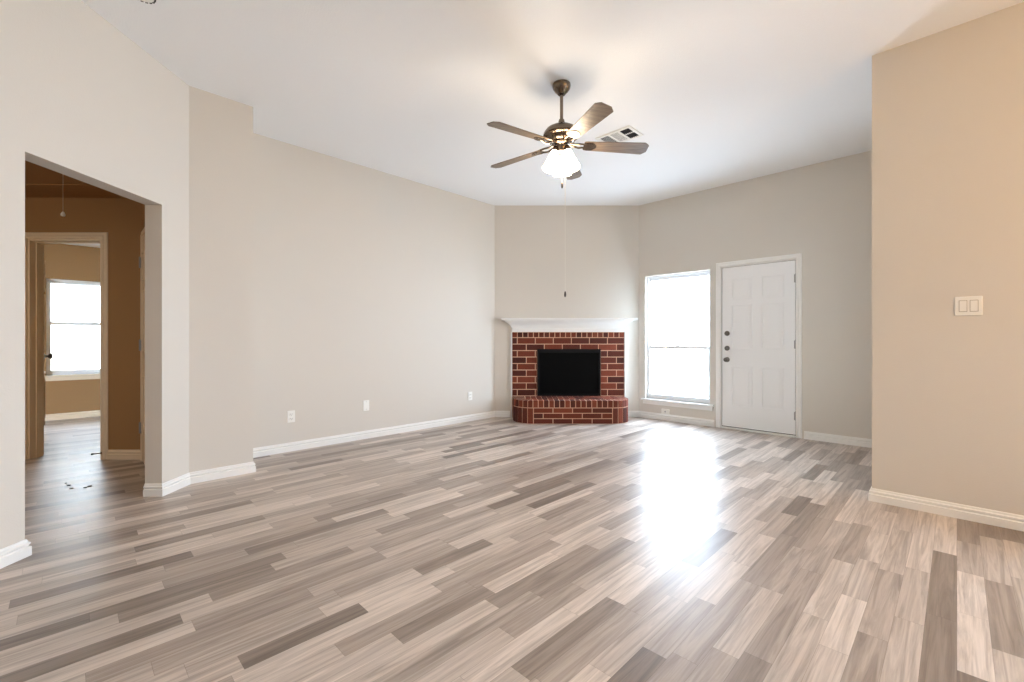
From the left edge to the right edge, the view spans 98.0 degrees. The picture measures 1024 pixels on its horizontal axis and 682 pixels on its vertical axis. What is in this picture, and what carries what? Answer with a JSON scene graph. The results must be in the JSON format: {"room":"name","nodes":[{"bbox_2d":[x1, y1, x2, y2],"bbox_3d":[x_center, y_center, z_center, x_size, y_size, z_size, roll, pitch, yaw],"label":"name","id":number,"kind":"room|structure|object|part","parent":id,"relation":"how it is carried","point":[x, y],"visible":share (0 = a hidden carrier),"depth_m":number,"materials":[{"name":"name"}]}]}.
{"room":"empty living room","nodes":[
{"label":"empty living room","id":0,"kind":"room"},
{"bbox_2d":[44,244,99,413],"bbox_3d":[-6.374,-0.429,6.150,0.120,3.038,3.500,0,0,45],"label":"wall","id":1,"kind":"structure","parent":0,"point":[62,261],"depth_m":6.25,"materials":[{"name":"brown paint"}]},
{"bbox_2d":[45,278,99,380],"bbox_3d":[-6.065,-0.156,6.431,0.160,1.410,1.021,0,0,45],"label":"window","id":2,"kind":"structure","parent":1,"relation":"attached to","point":[54,375],"depth_m":6.20,"materials":[{"name":"white plastic"}]},
{"bbox_3d":[-6.040,0.485,6.407,0.090,0.022,1.021,0,0,45],"label":"sill","id":3,"kind":"part","parent":2,"relation":"part of","materials":[{"name":"beige paint"}]},
{"bbox_3d":[-6.087,0.094,6.453,0.026,0.720,0.881,0,0,45],"label":"sash","id":4,"kind":"part","parent":2,"relation":"part of","materials":[{"name":"white glass"}]},
{"bbox_3d":[-6.108,-0.534,6.474,0.026,0.615,0.881,0,0,45],"label":"sash","id":5,"kind":"part","parent":2,"relation":"part of","materials":[{"name":"white glass"}]},
{"bbox_2d":[45,410,99,420],"bbox_3d":[-6.326,1.046,6.102,0.017,0.087,3.260,0,0,45],"label":"baseboard","id":6,"kind":"structure","parent":1,"relation":"attached to","point":[60,416],"depth_m":6.25,"materials":[{"name":"beige paint"}]},
{"bbox_2d":[25,186,125,247],"bbox_3d":[-5.034,-1.363,4.012,4.901,0.077,6.497,0,0,0],"label":"ceiling","id":7,"kind":"structure","parent":0,"point":[30,191],"depth_m":3.97,"materials":[{"name":"brown paint"}]},
{"bbox_2d":[25,160,92,185],"bbox_3d":[-3.760,-1.317,3.183,0.800,0.014,1.180,0,0,0],"label":"attic hatch","id":8,"kind":"object","parent":7,"relation":"attached to","point":[35,175],"visible":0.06,"depth_m":3.60,"materials":[{"name":"brown paint"}]},
{"bbox_3d":[-3.760,-1.317,3.183,0.800,0.014,1.180,0,0,0],"label":"trim frame","id":9,"kind":"part","parent":8,"relation":"part of","materials":[{"name":"brown paint"}]},
{"bbox_2d":[51,283,99,370],"bbox_3d":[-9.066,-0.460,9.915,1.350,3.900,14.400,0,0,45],"label":"window pane","id":10,"kind":"structure","parent":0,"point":[73,347],"depth_m":9.41,"materials":[{"name":"glass"}]},
{"bbox_3d":[-8.931,0.020,9.723,0.009,0.360,0.980,0,0,45],"label":"pane","id":11,"kind":"part","parent":10,"relation":"part of","materials":[{"name":"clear glass"}]},
{"bbox_2d":[25,198,141,449],"bbox_3d":[-4.656,-0.428,4.169,2.481,3.039,0.120,0,0,0],"label":"wall","id":12,"kind":"structure","parent":0,"point":[121,218],"depth_m":4.11,"materials":[{"name":"brown paint"}]},
{"bbox_2d":[25,232,107,459],"bbox_3d":[-4.396,0.044,4.272,1.357,2.092,0.419,0,0,24],"label":"door","id":13,"kind":"structure","parent":12,"relation":"in","point":[35,355],"depth_m":4.11,"materials":[{"name":"beige paint"}]},
{"bbox_3d":[-4.868,0.160,4.673,0.062,0.062,0.066,0,0,45],"label":"knob","id":14,"kind":"part","parent":13,"relation":"part of","materials":[{"name":"black metal"}]},
{"bbox_2d":[107,450,139,459],"bbox_3d":[-3.570,1.046,4.101,0.309,0.087,0.017,0,0,0],"label":"baseboard","id":15,"kind":"structure","parent":12,"relation":"attached to","point":[112,454],"depth_m":4.09,"materials":[{"name":"beige paint"}]},
{"bbox_2d":[0,0,188,548],"bbox_3d":[-2.523,-0.428,0.281,0.120,3.039,6.266,0,0,0],"label":"wall","id":16,"kind":"structure","parent":0,"point":[81,100],"depth_m":2.61,"materials":[{"name":"beige paint"}]},
{"bbox_2d":[0,539,31,568],"bbox_3d":[-2.515,1.046,-0.232,0.137,0.087,4.999,0,0,0],"label":"baseboard","id":17,"kind":"structure","parent":16,"relation":"attached to","point":[13,553],"depth_m":2.19,"materials":[{"name":"white paint"}]},
{"bbox_2d":[142,204,144,229],"bbox_3d":[-2.964,-0.429,3.728,1.177,3.038,0.100,0,0,45],"label":"wall","id":18,"kind":"structure","parent":0,"point":[143,205],"depth_m":4.04,"materials":[{"name":"brown paint"}]},
{"bbox_2d":[139,227,144,463],"bbox_3d":[-3.154,0.044,3.831,0.722,2.092,0.038,0,0,45],"label":"door","id":19,"kind":"structure","parent":18,"relation":"in","point":[142,236],"depth_m":3.97,"materials":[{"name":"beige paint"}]},
{"bbox_2d":[189,86,252,471],"bbox_3d":[-2.351,-0.429,3.591,0.120,3.038,0.437,0,0,45],"label":"wall","id":20,"kind":"structure","parent":0,"point":[220,128],"depth_m":3.54,"materials":[{"name":"beige paint"}]},
{"bbox_2d":[253,133,494,447],"bbox_3d":[-1.409,-0.429,5.292,0.120,3.038,3.303,0,0,44],"label":"wall","id":21,"kind":"structure","parent":0,"point":[375,286],"depth_m":4.94,"materials":[{"name":"beige paint"}]},
{"bbox_2d":[287,410,294,422],"bbox_3d":[-2.183,0.747,4.400,0.011,0.116,0.072,0,0,44],"label":"wall outlet","id":22,"kind":"object","parent":21,"relation":"attached to","point":[290,414],"visible":1,"depth_m":4.39,"materials":[{"name":"white plastic"}]},
{"bbox_2d":[143,411,509,496],"bbox_3d":[-1.507,1.046,4.906,0.622,0.087,4.160,0,0,37],"label":"baseboard","id":23,"kind":"structure","parent":21,"relation":"attached to","point":[150,490],"depth_m":4.38,"materials":[{"name":"white paint"}]},
{"bbox_2d":[363,400,368,410],"bbox_3d":[-1.629,0.721,4.972,0.008,0.116,0.072,0,0,44],"label":"cable plate","id":24,"kind":"object","parent":21,"relation":"attached to","point":[366,402],"visible":1,"depth_m":4.97,"materials":[{"name":"white plastic"}]},
{"bbox_2d":[468,392,471,399],"bbox_3d":[-0.568,0.750,6.062,0.011,0.116,0.072,0,0,44],"label":"wall outlet","id":25,"kind":"object","parent":21,"relation":"attached to","point":[469,393],"visible":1,"depth_m":6.05,"materials":[{"name":"white plastic"}]},
{"bbox_2d":[0,416,1023,681],"bbox_3d":[-1.861,1.150,2.381,15.200,0.120,11.135,0,0,45],"label":"floor","id":26,"kind":"structure","parent":0,"point":[494,549],"depth_m":2.13,"materials":[{"name":"laminate"}]},
{"bbox_2d":[501,318,637,423],"bbox_3d":[0.801,0.385,6.120,1.901,1.410,0.557,0,0,0],"label":"fireplace","id":27,"kind":"object","parent":26,"relation":"on","point":[564,370],"visible":1,"depth_m":6.34,"materials":[{"name":"red brick"}]},
{"bbox_3d":[-0.008,0.481,6.366,0.016,1.218,0.064,0,0,0],"label":"trim","id":28,"kind":"part","parent":27,"relation":"part of","materials":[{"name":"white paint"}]},
{"bbox_3d":[0.810,0.447,6.357,0.904,0.668,0.062,0,0,0],"label":"firebox frame","id":29,"kind":"part","parent":27,"relation":"part of","materials":[{"name":"black metal"}]},
{"bbox_2d":[501,318,637,320],"bbox_3d":[0.801,-0.306,6.287,1.901,0.028,0.223,0,0,0],"label":"mantel shelf","id":30,"kind":"object","parent":27,"relation":"attached to","point":[503,319],"depth_m":6.18,"materials":[{"name":"white paint"}]},
{"bbox_3d":[1.610,0.481,6.366,0.016,1.218,0.064,0,0,0],"label":"trim","id":31,"kind":"part","parent":27,"relation":"part of","materials":[{"name":"white paint"}]},
{"bbox_2d":[81,0,1023,205],"bbox_3d":[-1.861,-2.008,2.381,15.200,0.120,11.135,0,0,45],"label":"ceiling","id":32,"kind":"structure","parent":0,"point":[719,92],"depth_m":3.23,"materials":[{"name":"white paint"}]},
{"bbox_2d":[141,0,156,3],"bbox_3d":[-2.044,-1.927,2.466,0.132,0.042,0.132,0,0,45],"label":"smoke detector","id":33,"kind":"object","parent":32,"relation":"attached to","point":[145,1],"visible":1,"depth_m":2.50,"materials":[{"name":"white plastic"}]},
{"bbox_2d":[487,79,648,296],"bbox_3d":[0.426,-1.139,3.381,1.211,1.618,1.268,0,0,0],"label":"ceiling fan","id":34,"kind":"object","parent":32,"relation":"hanging from","point":[561,135],"visible":1,"depth_m":3.33,"materials":[{"name":"brown metal"}]},
{"bbox_3d":[0.039,-1.472,3.617,0.485,0.047,0.134,0,0,35],"label":"blade","id":35,"kind":"part","parent":34,"relation":"part of","materials":[{"name":"brown wood"}]},
{"bbox_3d":[0.046,-1.472,3.132,0.485,0.047,0.134,0,0,-37],"label":"blade","id":36,"kind":"part","parent":34,"relation":"part of","materials":[{"name":"brown wood"}]},
{"bbox_3d":[0.294,-1.356,3.349,0.132,0.165,0.135,0,0,0],"label":"lamp shade","id":37,"kind":"part","parent":34,"relation":"part of","materials":[{"name":"white glass"}]},
{"bbox_3d":[0.391,-1.356,3.465,0.136,0.165,0.132,0,0,0],"label":"lamp shade","id":38,"kind":"part","parent":34,"relation":"part of","materials":[{"name":"white glass"}]},
{"bbox_3d":[0.443,-1.356,3.323,0.134,0.165,0.135,0,0,0],"label":"lamp shade","id":39,"kind":"part","parent":34,"relation":"part of","materials":[{"name":"white glass"}]},
{"bbox_3d":[0.498,-1.472,3.773,0.134,0.047,0.485,0,0,17],"label":"blade","id":40,"kind":"part","parent":34,"relation":"part of","materials":[{"name":"brown wood"}]},
{"bbox_3d":[0.509,-1.472,2.989,0.134,0.047,0.485,0,0,-19],"label":"blade","id":41,"kind":"part","parent":34,"relation":"part of","materials":[{"name":"brown wood"}]},
{"bbox_3d":[0.788,-1.472,3.390,0.487,0.047,0.134,0,0,0],"label":"blade","id":42,"kind":"part","parent":34,"relation":"part of","materials":[{"name":"brown wood"}]},
{"bbox_2d":[595,125,643,141],"bbox_3d":[1.019,-1.941,4.235,0.370,0.012,0.260,0,0,45],"label":"ceiling vent","id":43,"kind":"object","parent":32,"relation":"in","point":[627,133],"visible":0.83,"depth_m":4.20,"materials":[{"name":"white plastic"}]},
{"bbox_2d":[495,206,638,416],"bbox_3d":[0.788,-0.429,6.458,2.175,3.038,0.120,0,0,0],"label":"wall","id":44,"kind":"structure","parent":0,"point":[589,253],"depth_m":6.40,"materials":[{"name":"beige paint"}]},
{"bbox_2d":[639,150,871,438],"bbox_3d":[2.891,-0.428,5.418,2.992,3.039,0.120,0,0,45],"label":"wall","id":45,"kind":"structure","parent":0,"point":[822,212],"depth_m":4.92,"materials":[{"name":"beige paint"}]},
{"bbox_2d":[661,409,668,413],"bbox_3d":[2.103,0.969,6.109,0.116,0.070,0.017,0,0,45],"label":"cable plate","id":46,"kind":"object","parent":45,"relation":"attached to","point":[663,411],"visible":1,"depth_m":6.11,"materials":[{"name":"white plastic"}]},
{"bbox_2d":[628,411,713,426],"bbox_3d":[2.133,1.046,6.066,1.202,0.087,0.135,0,0,39],"label":"baseboard","id":47,"kind":"structure","parent":45,"relation":"attached to","point":[667,417],"depth_m":6.03,"materials":[{"name":"white paint"}]},
{"bbox_2d":[641,270,713,410],"bbox_3d":[2.243,-0.013,6.038,1.005,1.804,0.160,0,0,45],"label":"window","id":48,"kind":"structure","parent":45,"relation":"in","point":[665,400],"depth_m":6.10,"materials":[{"name":"white plastic"}]},
{"bbox_3d":[2.218,0.825,6.013,1.005,0.022,0.090,0,0,45],"label":"sill","id":49,"kind":"part","parent":48,"relation":"part of","materials":[{"name":"white paint"}]},
{"bbox_3d":[2.265,0.432,6.060,0.865,0.724,0.026,0,0,45],"label":"sash","id":50,"kind":"part","parent":48,"relation":"part of","materials":[{"name":"white glass"}]},
{"bbox_3d":[2.286,-0.392,6.081,0.865,1.004,0.026,0,0,45],"label":"sash","id":51,"kind":"part","parent":48,"relation":"part of","materials":[{"name":"white glass"}]},
{"bbox_2d":[716,253,801,438],"bbox_3d":[2.939,0.053,5.332,0.934,2.074,0.173,0,0,45],"label":"door","id":52,"kind":"structure","parent":45,"relation":"in","point":[759,300],"depth_m":5.29,"materials":[{"name":"white paint"}]},
{"bbox_2d":[872,2,1023,515],"bbox_3d":[3.921,-0.429,1.660,4.019,3.038,0.120,0,0,45],"label":"wall","id":53,"kind":"structure","parent":0,"point":[948,104],"depth_m":2.76,"materials":[{"name":"beige paint"}]},
{"bbox_2d":[804,431,1023,531],"bbox_3d":[3.099,1.046,3.543,1.152,0.087,2.857,0,0,9],"label":"baseboard","id":54,"kind":"structure","parent":53,"relation":"attached to","point":[960,511],"depth_m":2.82,"materials":[{"name":"white paint"}]},
{"bbox_2d":[955,296,982,315],"bbox_3d":[2.778,-0.213,2.708,0.118,0.116,0.012,0,0,45],"label":"light switch","id":55,"kind":"object","parent":53,"relation":"attached to","point":[969,305],"visible":1,"depth_m":2.71,"materials":[{"name":"white plastic"}]}
]}

